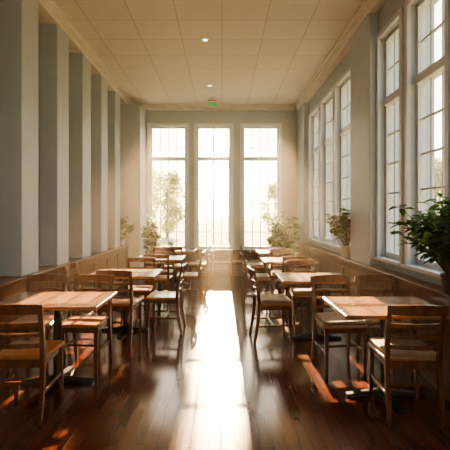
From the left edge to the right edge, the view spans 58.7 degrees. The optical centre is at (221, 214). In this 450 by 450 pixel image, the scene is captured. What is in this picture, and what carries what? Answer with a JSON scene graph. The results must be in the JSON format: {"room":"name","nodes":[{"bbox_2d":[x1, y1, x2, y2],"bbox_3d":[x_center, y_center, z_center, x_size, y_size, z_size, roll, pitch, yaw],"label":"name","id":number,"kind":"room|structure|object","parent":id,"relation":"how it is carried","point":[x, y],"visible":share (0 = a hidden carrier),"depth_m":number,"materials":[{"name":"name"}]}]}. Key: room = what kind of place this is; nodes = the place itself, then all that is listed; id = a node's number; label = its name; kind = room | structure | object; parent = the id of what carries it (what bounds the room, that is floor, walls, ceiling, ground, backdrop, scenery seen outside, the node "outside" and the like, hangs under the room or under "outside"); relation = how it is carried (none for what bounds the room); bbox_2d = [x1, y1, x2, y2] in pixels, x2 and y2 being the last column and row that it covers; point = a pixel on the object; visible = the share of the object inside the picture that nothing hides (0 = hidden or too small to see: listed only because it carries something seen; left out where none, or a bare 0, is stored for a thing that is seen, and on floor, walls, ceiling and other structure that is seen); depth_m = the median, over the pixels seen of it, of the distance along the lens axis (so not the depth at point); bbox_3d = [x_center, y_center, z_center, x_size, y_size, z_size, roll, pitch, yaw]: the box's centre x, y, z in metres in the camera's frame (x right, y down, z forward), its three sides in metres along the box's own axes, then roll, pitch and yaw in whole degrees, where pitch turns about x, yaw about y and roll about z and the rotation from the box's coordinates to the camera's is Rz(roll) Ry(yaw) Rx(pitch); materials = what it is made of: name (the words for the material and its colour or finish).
{"room":"eatery","nodes":[
{"label":"eatery","id":0,"kind":"room"},
{"bbox_2d":[38,23,38,265],"bbox_3d":[-2.575,-0.610,3.450,0.250,4.220,13.400,0,0,0],"label":"wall","id":1,"kind":"structure","parent":0,"point":[38,23],"depth_m":5.34,"materials":[{"name":"beige paint"}]},
{"bbox_2d":[0,0,37,276],"bbox_3d":[-2.325,-0.940,4.600,0.250,3.240,0.400,0,0,0],"label":"column","id":2,"kind":"structure","parent":1,"relation":"attached to","point":[18,18],"depth_m":4.40,"materials":[{"name":"beige paint"}]},
{"bbox_2d":[39,24,68,265],"bbox_3d":[-2.325,-0.940,5.550,0.250,3.240,0.400,0,0,0],"label":"column","id":3,"kind":"structure","parent":1,"relation":"attached to","point":[53,41],"depth_m":5.35,"materials":[{"name":"beige paint"}]},
{"bbox_2d":[0,245,128,368],"bbox_3d":[-2.292,1.090,3.100,0.315,0.820,12.200,0,0,0],"label":"wainscoting","id":4,"kind":"structure","parent":1,"relation":"attached to","point":[113,258],"depth_m":5.38,"materials":[{"name":"brown wood"}]},
{"bbox_2d":[120,215,133,245],"bbox_3d":[-2.178,0.344,8.929,0.514,0.672,0.496,0,0,0],"label":"potted plant","id":5,"kind":"object","parent":4,"relation":"on","point":[124,228],"visible":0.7,"depth_m":8.87,"materials":[{"name":"green plant"}]},
{"bbox_2d":[69,53,90,257],"bbox_3d":[-2.325,-0.940,6.520,0.250,3.240,0.400,0,0,0],"label":"column","id":6,"kind":"structure","parent":1,"relation":"attached to","point":[79,65],"depth_m":6.32,"materials":[{"name":"beige paint"}]},
{"bbox_2d":[37,0,133,103],"bbox_3d":[-2.290,-2.640,3.450,0.320,0.160,12.900,0,0,0],"label":"trim","id":7,"kind":"structure","parent":1,"relation":"attached to","point":[49,12],"depth_m":6.08,"materials":[{"name":"beige wood"}]},
{"bbox_2d":[91,75,107,251],"bbox_3d":[-2.325,-0.940,7.500,0.250,3.240,0.400,0,0,0],"label":"column","id":8,"kind":"structure","parent":1,"relation":"attached to","point":[99,85],"depth_m":7.30,"materials":[{"name":"beige paint"}]},
{"bbox_2d":[108,91,119,247],"bbox_3d":[-2.325,-0.940,8.450,0.250,3.240,0.400,0,0,0],"label":"column","id":9,"kind":"structure","parent":1,"relation":"attached to","point":[113,97],"depth_m":8.25,"materials":[{"name":"beige paint"}]},
{"bbox_2d":[120,104,145,266],"bbox_3d":[-2.165,-0.530,9.550,0.570,4.060,0.700,0,0,0],"label":"column","id":10,"kind":"structure","parent":1,"relation":"attached to","point":[132,116],"depth_m":9.20,"materials":[{"name":"white paint"}]},
{"bbox_2d":[54,0,363,103],"bbox_3d":[-0.235,-2.770,3.450,4.930,0.100,13.400,0,0,0],"label":"ceiling","id":11,"kind":"structure","parent":0,"point":[257,51],"depth_m":6.31,"materials":[{"name":"tile"}]},
{"bbox_2d":[201,37,209,41],"bbox_3d":[-0.260,-2.713,6.200,0.144,0.013,0.144,0,0,0],"label":"recessed light","id":12,"kind":"object","parent":11,"relation":"in","point":[204,39],"visible":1,"depth_m":6.18,"materials":[{"name":"beige"}]},
{"bbox_2d":[208,97,216,106],"bbox_3d":[-0.220,-2.600,9.198,0.200,0.240,0.054,0,0,0],"label":"exit sign","id":13,"kind":"object","parent":11,"relation":"hanging from","point":[212,102],"visible":1,"depth_m":9.17,"materials":[{"name":"green plastic"}]},
{"bbox_2d":[146,107,296,269],"bbox_3d":[-0.235,-0.610,10.025,4.430,4.220,0.250,0,0,0],"label":"wall","id":14,"kind":"structure","parent":0,"point":[288,119],"depth_m":9.90,"materials":[{"name":"white paint"}]},
{"bbox_2d":[146,123,188,250],"bbox_3d":[-1.335,-0.698,9.940,1.070,3.145,0.220,0,0,0],"label":"window","id":15,"kind":"structure","parent":14,"relation":"in","point":[186,158],"depth_m":9.95,"materials":[{"name":"paint"}]},
{"bbox_2d":[194,123,234,250],"bbox_3d":[-0.200,-0.698,9.940,1.020,3.145,0.220,0,0,0],"label":"window","id":16,"kind":"structure","parent":14,"relation":"in","point":[197,158],"depth_m":9.95,"materials":[{"name":"paint"}]},
{"bbox_2d":[213,129,214,241],"bbox_3d":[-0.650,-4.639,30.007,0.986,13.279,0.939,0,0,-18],"label":"window pane","id":17,"kind":"object","parent":16,"relation":"part of","point":[214,129],"visible":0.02,"depth_m":29.96,"materials":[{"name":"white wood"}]},
{"bbox_2d":[141,104,294,110],"bbox_3d":[-0.170,-2.650,9.855,3.920,0.140,0.090,0,0,0],"label":"trim","id":18,"kind":"structure","parent":14,"relation":"attached to","point":[147,107],"depth_m":9.82,"materials":[{"name":"beige wood"}]},
{"bbox_2d":[145,251,294,275],"bbox_3d":[-0.040,1.190,9.860,3.680,0.620,0.080,0,0,0],"label":"wainscoting","id":19,"kind":"structure","parent":14,"relation":"attached to","point":[190,257],"depth_m":9.85,"materials":[{"name":"brown wood"}]},
{"bbox_2d":[240,123,281,250],"bbox_3d":[0.965,-0.698,9.940,1.070,3.145,0.220,0,0,0],"label":"window","id":20,"kind":"structure","parent":14,"relation":"in","point":[278,158],"depth_m":9.96,"materials":[{"name":"paint"}]},
{"bbox_2d":[0,276,449,449],"bbox_3d":[-0.235,1.550,3.450,4.930,0.100,13.400,0,0,0],"label":"floor","id":21,"kind":"structure","parent":0,"point":[208,386],"depth_m":3.31,"materials":[{"name":"brown wood"}]},
{"bbox_2d":[0,304,64,424],"bbox_3d":[-1.499,1.065,3.064,0.430,0.870,0.501,0,0,-2],"label":"dining chair","id":22,"kind":"object","parent":21,"relation":"on","point":[12,355],"visible":1,"depth_m":2.91,"materials":[{"name":"brown wood"}]},
{"bbox_2d":[6,274,67,372],"bbox_3d":[-1.851,1.065,4.036,0.430,0.870,0.501,0,0,-1],"label":"dining chair","id":23,"kind":"object","parent":21,"relation":"on","point":[48,319],"visible":0.56,"depth_m":4.12,"materials":[{"name":"brown wood"}]},
{"bbox_2d":[0,292,116,398],"bbox_3d":[-1.470,1.124,3.580,0.900,0.752,0.660,0,0,0],"label":"dining table","id":24,"kind":"object","parent":21,"relation":"on","point":[57,302],"visible":0.73,"depth_m":3.55,"materials":[{"name":"brown wood"}]},
{"bbox_2d":[63,262,106,334],"bbox_3d":[-1.756,1.065,5.200,0.501,0.870,0.430,0,0,0],"label":"dining chair","id":25,"kind":"object","parent":21,"relation":"on","point":[66,267],"visible":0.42,"depth_m":5.20,"materials":[{"name":"brown wood"}]},
{"bbox_2d":[62,274,113,374],"bbox_3d":[-1.358,1.065,4.005,0.430,0.870,0.501,0,0,3],"label":"dining chair","id":26,"kind":"object","parent":21,"relation":"on","point":[75,324],"visible":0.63,"depth_m":4.04,"materials":[{"name":"brown wood"}]},
{"bbox_2d":[96,270,141,345],"bbox_3d":[-1.222,1.065,4.795,0.430,0.870,0.501,0,0,4],"label":"dining chair","id":27,"kind":"object","parent":21,"relation":"on","point":[119,303],"visible":0.62,"depth_m":4.62,"materials":[{"name":"brown wood"}]},
{"bbox_2d":[91,269,162,337],"bbox_3d":[-1.250,1.124,5.200,0.860,0.752,0.700,0,0,0],"label":"dining table","id":28,"kind":"object","parent":21,"relation":"on","point":[136,273],"visible":0.62,"depth_m":5.17,"materials":[{"name":"brown wood"}]},
{"bbox_2d":[121,257,155,322],"bbox_3d":[-1.200,1.065,5.756,0.430,0.870,0.501,0,0,0],"label":"dining chair","id":29,"kind":"object","parent":21,"relation":"on","point":[138,290],"visible":0.39,"depth_m":5.89,"materials":[{"name":"brown wood"}]},
{"bbox_2d":[141,214,162,266],"bbox_3d":[-1.622,0.741,9.322,0.535,1.518,0.614,0,0,-10],"label":"potted plant","id":30,"kind":"object","parent":21,"relation":"on","point":[150,233],"visible":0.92,"depth_m":9.24,"materials":[{"name":"green plant"}]},
{"bbox_2d":[143,254,172,307],"bbox_3d":[-1.060,1.065,6.664,0.430,0.870,0.501,0,0,0],"label":"dining chair","id":31,"kind":"object","parent":21,"relation":"on","point":[160,278],"visible":0.62,"depth_m":6.49,"materials":[{"name":"brown wood"}]},
{"bbox_2d":[137,255,185,300],"bbox_3d":[-1.100,1.124,7.050,0.860,0.752,0.700,0,0,0],"label":"dining table","id":32,"kind":"object","parent":21,"relation":"on","point":[171,257],"visible":0.41,"depth_m":7.02,"materials":[{"name":"brown wood"}]},
{"bbox_2d":[151,247,174,291],"bbox_3d":[-1.120,1.065,7.536,0.430,0.870,0.501,0,0,0],"label":"dining chair","id":33,"kind":"object","parent":21,"relation":"on","point":[171,271],"visible":0.41,"depth_m":7.69,"materials":[{"name":"brown wood"}]},
{"bbox_2d":[146,262,187,334],"bbox_3d":[-0.704,1.065,5.219,0.501,0.870,0.430,0,0,2],"label":"dining chair","id":34,"kind":"object","parent":21,"relation":"on","point":[156,297],"visible":1,"depth_m":5.04,"materials":[{"name":"brown wood"}]},
{"bbox_2d":[162,246,183,289],"bbox_3d":[-1.000,1.065,8.244,0.430,0.870,0.501,0,0,0],"label":"dining chair","id":35,"kind":"object","parent":21,"relation":"on","point":[176,266],"visible":0.51,"depth_m":8.07,"materials":[{"name":"brown wood"}]},
{"bbox_2d":[155,248,196,286],"bbox_3d":[-1.000,1.124,8.620,0.860,0.752,0.700,0,0,0],"label":"dining table","id":36,"kind":"object","parent":21,"relation":"on","point":[185,250],"visible":0.48,"depth_m":8.43,"materials":[{"name":"brown wood"}]},
{"bbox_2d":[176,250,204,302],"bbox_3d":[-0.544,1.065,7.050,0.501,0.870,0.430,0,0,0],"label":"dining chair","id":37,"kind":"object","parent":21,"relation":"on","point":[188,275],"visible":0.85,"depth_m":6.87,"materials":[{"name":"brown wood"}]},
{"bbox_2d":[188,244,211,285],"bbox_3d":[-0.464,1.065,8.620,0.501,0.870,0.430,0,0,0],"label":"dining chair","id":38,"kind":"object","parent":21,"relation":"on","point":[191,264],"visible":0.88,"depth_m":8.43,"materials":[{"name":"brown wood"}]},
{"bbox_2d":[196,250,212,279],"bbox_3d":[-0.420,1.169,9.453,0.395,0.662,0.461,0,0,0],"label":"dining chair","id":39,"kind":"object","parent":21,"relation":"on","point":[198,251],"visible":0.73,"depth_m":9.58,"materials":[{"name":"brown wood"}]},
{"bbox_2d":[231,250,247,279],"bbox_3d":[0.420,1.169,9.453,0.395,0.662,0.461,0,0,0],"label":"dining chair","id":40,"kind":"object","parent":21,"relation":"on","point":[234,262],"visible":0.8,"depth_m":9.43,"materials":[{"name":"brown wood"}]},
{"bbox_2d":[239,245,263,289],"bbox_3d":[0.604,1.065,8.221,0.501,0.870,0.430,0,0,2],"label":"dining chair","id":41,"kind":"object","parent":21,"relation":"on","point":[257,266],"visible":0.5,"depth_m":8.03,"materials":[{"name":"brown wood"}]},
{"bbox_2d":[240,252,270,307],"bbox_3d":[0.544,1.065,6.680,0.501,0.870,0.430,0,0,0],"label":"dining chair","id":42,"kind":"object","parent":21,"relation":"on","point":[262,278],"visible":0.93,"depth_m":6.49,"materials":[{"name":"brown wood"}]},
{"bbox_2d":[249,250,265,272],"bbox_3d":[0.840,1.169,9.453,0.395,0.662,0.461,0,0,0],"label":"dining chair","id":43,"kind":"object","parent":21,"relation":"on","point":[250,251],"visible":0.54,"depth_m":9.59,"materials":[{"name":"brown wood"}]},
{"bbox_2d":[247,266,291,343],"bbox_3d":[0.565,1.065,4.857,0.501,0.870,0.430,0,0,-4],"label":"dining chair","id":44,"kind":"object","parent":21,"relation":"on","point":[263,302],"visible":1,"depth_m":4.68,"materials":[{"name":"brown wood"}]},
{"bbox_2d":[256,250,301,290],"bbox_3d":[1.150,1.124,8.220,0.860,0.752,0.700,0,0,0],"label":"dining table","id":45,"kind":"object","parent":21,"relation":"on","point":[260,252],"visible":0.55,"depth_m":7.98,"materials":[{"name":"brown wood"}]},
{"bbox_2d":[269,249,291,293],"bbox_3d":[1.081,1.065,7.186,0.430,0.870,0.501,0,0,2],"label":"dining chair","id":46,"kind":"object","parent":21,"relation":"on","point":[273,276],"visible":0.41,"depth_m":7.33,"materials":[{"name":"brown wood"}]},
{"bbox_2d":[269,248,292,281],"bbox_3d":[1.150,1.065,7.844,0.430,0.870,0.501,0,0,0],"label":"dining chair","id":47,"kind":"object","parent":21,"relation":"on","point":[275,268],"visible":0.25,"depth_m":7.66,"materials":[{"name":"brown wood"}]},
{"bbox_2d":[265,211,301,250],"bbox_3d":[1.356,0.709,9.198,0.946,1.582,1.103,0,0,0],"label":"potted plant","id":48,"kind":"object","parent":21,"relation":"on","point":[282,236],"visible":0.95,"depth_m":9.04,"materials":[{"name":"green plant"}]},
{"bbox_2d":[260,257,317,308],"bbox_3d":[1.100,1.124,6.700,0.860,0.752,0.700,0,0,0],"label":"dining table","id":49,"kind":"object","parent":21,"relation":"on","point":[266,260],"visible":0.23,"depth_m":6.67,"materials":[{"name":"brown wood"}]},
{"bbox_2d":[277,256,309,312],"bbox_3d":[1.121,1.065,6.314,0.430,0.870,0.501,0,0,-2],"label":"dining chair","id":50,"kind":"object","parent":21,"relation":"on","point":[284,259],"visible":0.34,"depth_m":6.12,"materials":[{"name":"brown wood"}]},
{"bbox_2d":[287,259,323,330],"bbox_3d":[1.120,1.065,5.416,0.430,0.870,0.501,0,0,0],"label":"dining chair","id":51,"kind":"object","parent":21,"relation":"on","point":[296,293],"visible":0.71,"depth_m":5.38,"materials":[{"name":"brown wood"}]},
{"bbox_2d":[275,273,359,346],"bbox_3d":[1.120,1.124,4.850,0.860,0.752,0.700,0,0,0],"label":"dining table","id":52,"kind":"object","parent":21,"relation":"on","point":[285,278],"visible":0.59,"depth_m":4.82,"materials":[{"name":"brown wood"}]},
{"bbox_2d":[310,275,366,375],"bbox_3d":[1.147,1.065,3.986,0.430,0.870,0.501,0,0,-4],"label":"dining chair","id":53,"kind":"object","parent":21,"relation":"on","point":[329,322],"visible":0.87,"depth_m":3.93,"materials":[{"name":"brown wood"}]},
{"bbox_2d":[354,274,412,374],"bbox_3d":[1.606,1.065,4.006,0.430,0.870,0.501,0,0,1],"label":"dining chair","id":54,"kind":"object","parent":21,"relation":"on","point":[373,326],"visible":0.52,"depth_m":4.18,"materials":[{"name":"brown wood"}]},
{"bbox_2d":[322,297,449,414],"bbox_3d":[1.350,1.124,3.320,0.860,0.752,0.700,0,0,0],"label":"dining table","id":55,"kind":"object","parent":21,"relation":"on","point":[350,308],"visible":0.66,"depth_m":3.29,"materials":[{"name":"brown wood"}]},
{"bbox_2d":[368,305,448,428],"bbox_3d":[1.388,1.065,3.034,0.430,0.870,0.501,0,0,3],"label":"dining chair","id":56,"kind":"object","parent":21,"relation":"on","point":[394,351],"visible":1,"depth_m":2.87,"materials":[{"name":"brown wood"}]},
{"bbox_2d":[309,0,443,285],"bbox_3d":[2.105,-0.610,3.450,0.250,4.220,13.400,0,0,0],"label":"window frame","id":57,"kind":"structure","parent":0,"point":[390,7],"depth_m":5.00,"materials":[{"name":"white wood"}]},
{"bbox_2d":[297,103,308,242],"bbox_3d":[1.920,-0.960,9.500,0.120,3.200,0.800,0,0,0],"label":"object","id":58,"kind":"structure","parent":57,"relation":"attached to","point":[303,112],"depth_m":9.13,"materials":[{"name":"beige paint"}]},
{"bbox_2d":[307,102,319,242],"bbox_3d":[2.020,-0.853,8.495,0.220,2.815,1.010,0,0,0],"label":"window","id":59,"kind":"structure","parent":57,"relation":"in","point":[316,149],"depth_m":8.88,"materials":[{"name":"paint"}]},
{"bbox_2d":[318,86,333,246],"bbox_3d":[2.020,-0.853,7.475,0.220,2.815,1.010,0,0,0],"label":"window","id":60,"kind":"structure","parent":57,"relation":"in","point":[329,105],"depth_m":7.86,"materials":[{"name":"paint"}]},
{"bbox_2d":[295,0,386,110],"bbox_3d":[1.885,-2.640,3.450,0.190,0.160,12.900,0,0,0],"label":"trim","id":61,"kind":"structure","parent":57,"relation":"attached to","point":[341,47],"depth_m":6.37,"materials":[{"name":"beige wood"}]},
{"bbox_2d":[332,67,349,248],"bbox_3d":[2.020,-0.853,6.440,0.220,2.815,1.040,0,0,0],"label":"window","id":62,"kind":"structure","parent":57,"relation":"in","point":[345,129],"depth_m":6.84,"materials":[{"name":"paint"}]},
{"bbox_2d":[350,13,378,265],"bbox_3d":[1.920,-0.960,5.425,0.120,3.200,0.750,0,0,0],"label":"pillar","id":63,"kind":"structure","parent":57,"relation":"attached to","point":[363,41],"depth_m":5.30,"materials":[{"name":"beige paint"}]},
{"bbox_2d":[296,241,449,401],"bbox_3d":[1.893,1.070,3.450,0.175,0.860,12.900,0,0,0],"label":"wainscoting","id":64,"kind":"structure","parent":57,"relation":"attached to","point":[329,261],"depth_m":4.34,"materials":[{"name":"brown wood"}]},
{"bbox_2d":[324,205,349,257],"bbox_3d":[1.755,0.246,6.109,0.436,0.789,0.582,0,0,0],"label":"potted plant","id":65,"kind":"object","parent":64,"relation":"on","point":[342,230],"visible":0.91,"depth_m":5.99,"materials":[{"name":"green plant"}]},
{"bbox_2d":[388,192,449,294],"bbox_3d":[1.667,0.217,3.248,0.588,0.845,0.952,0,0,0],"label":"potted plant","id":66,"kind":"object","parent":64,"relation":"on","point":[434,233],"visible":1,"depth_m":3.24,"materials":[{"name":"green plant"}]},
{"bbox_2d":[373,7,404,265],"bbox_3d":[2.020,-0.853,4.700,0.220,2.815,0.760,0,0,0],"label":"window","id":67,"kind":"structure","parent":57,"relation":"in","point":[391,99],"depth_m":4.94,"materials":[{"name":"paint"}]},
{"bbox_2d":[401,0,449,277],"bbox_3d":[2.020,-0.853,3.850,0.220,2.815,0.860,0,0,0],"label":"window","id":68,"kind":"structure","parent":57,"relation":"in","point":[424,76],"depth_m":4.15,"materials":[{"name":"paint"}]},
{"label":"outside","id":69,"kind":"structure","parent":0,"visible":0},
{"bbox_2d":[153,221,272,245],"bbox_3d":[0.000,2.050,40.000,160.000,0.100,200.000,0,0,0],"label":"ground","id":70,"kind":"structure","parent":69,"point":[202,224],"depth_m":41.03,"materials":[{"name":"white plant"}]},
{"bbox_2d":[153,163,170,216],"bbox_3d":[-4.911,-0.913,23.987,4.129,5.838,3.879,0,0,-41],"label":"tree","id":71,"kind":"object","parent":70,"relation":"on","point":[165,184],"visible":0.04,"depth_m":24.60,"materials":[{"name":"green plant"}]},
{"bbox_2d":[153,169,184,236],"bbox_3d":[-5.153,-1.066,36.168,4.346,6.145,4.083,0,0,-10],"label":"tree","id":72,"kind":"object","parent":70,"relation":"on","point":[172,193],"visible":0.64,"depth_m":35.56,"materials":[{"name":"green plant"}]},
{"bbox_2d":[258,181,276,225],"bbox_3d":[5.685,-0.803,41.986,4.028,5.618,3.522,0,0,3],"label":"tree","id":73,"kind":"object","parent":70,"relation":"on","point":[272,193],"visible":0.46,"depth_m":41.80,"materials":[{"name":"green plant"}]},
{"bbox_2d":[435,157,441,215],"bbox_3d":[8.449,-0.180,16.043,3.133,4.370,2.740,0,0,34],"label":"tree","id":74,"kind":"object","parent":70,"relation":"on","point":[438,166],"visible":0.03,"depth_m":15.54,"materials":[{"name":"green plant"}]}
]}

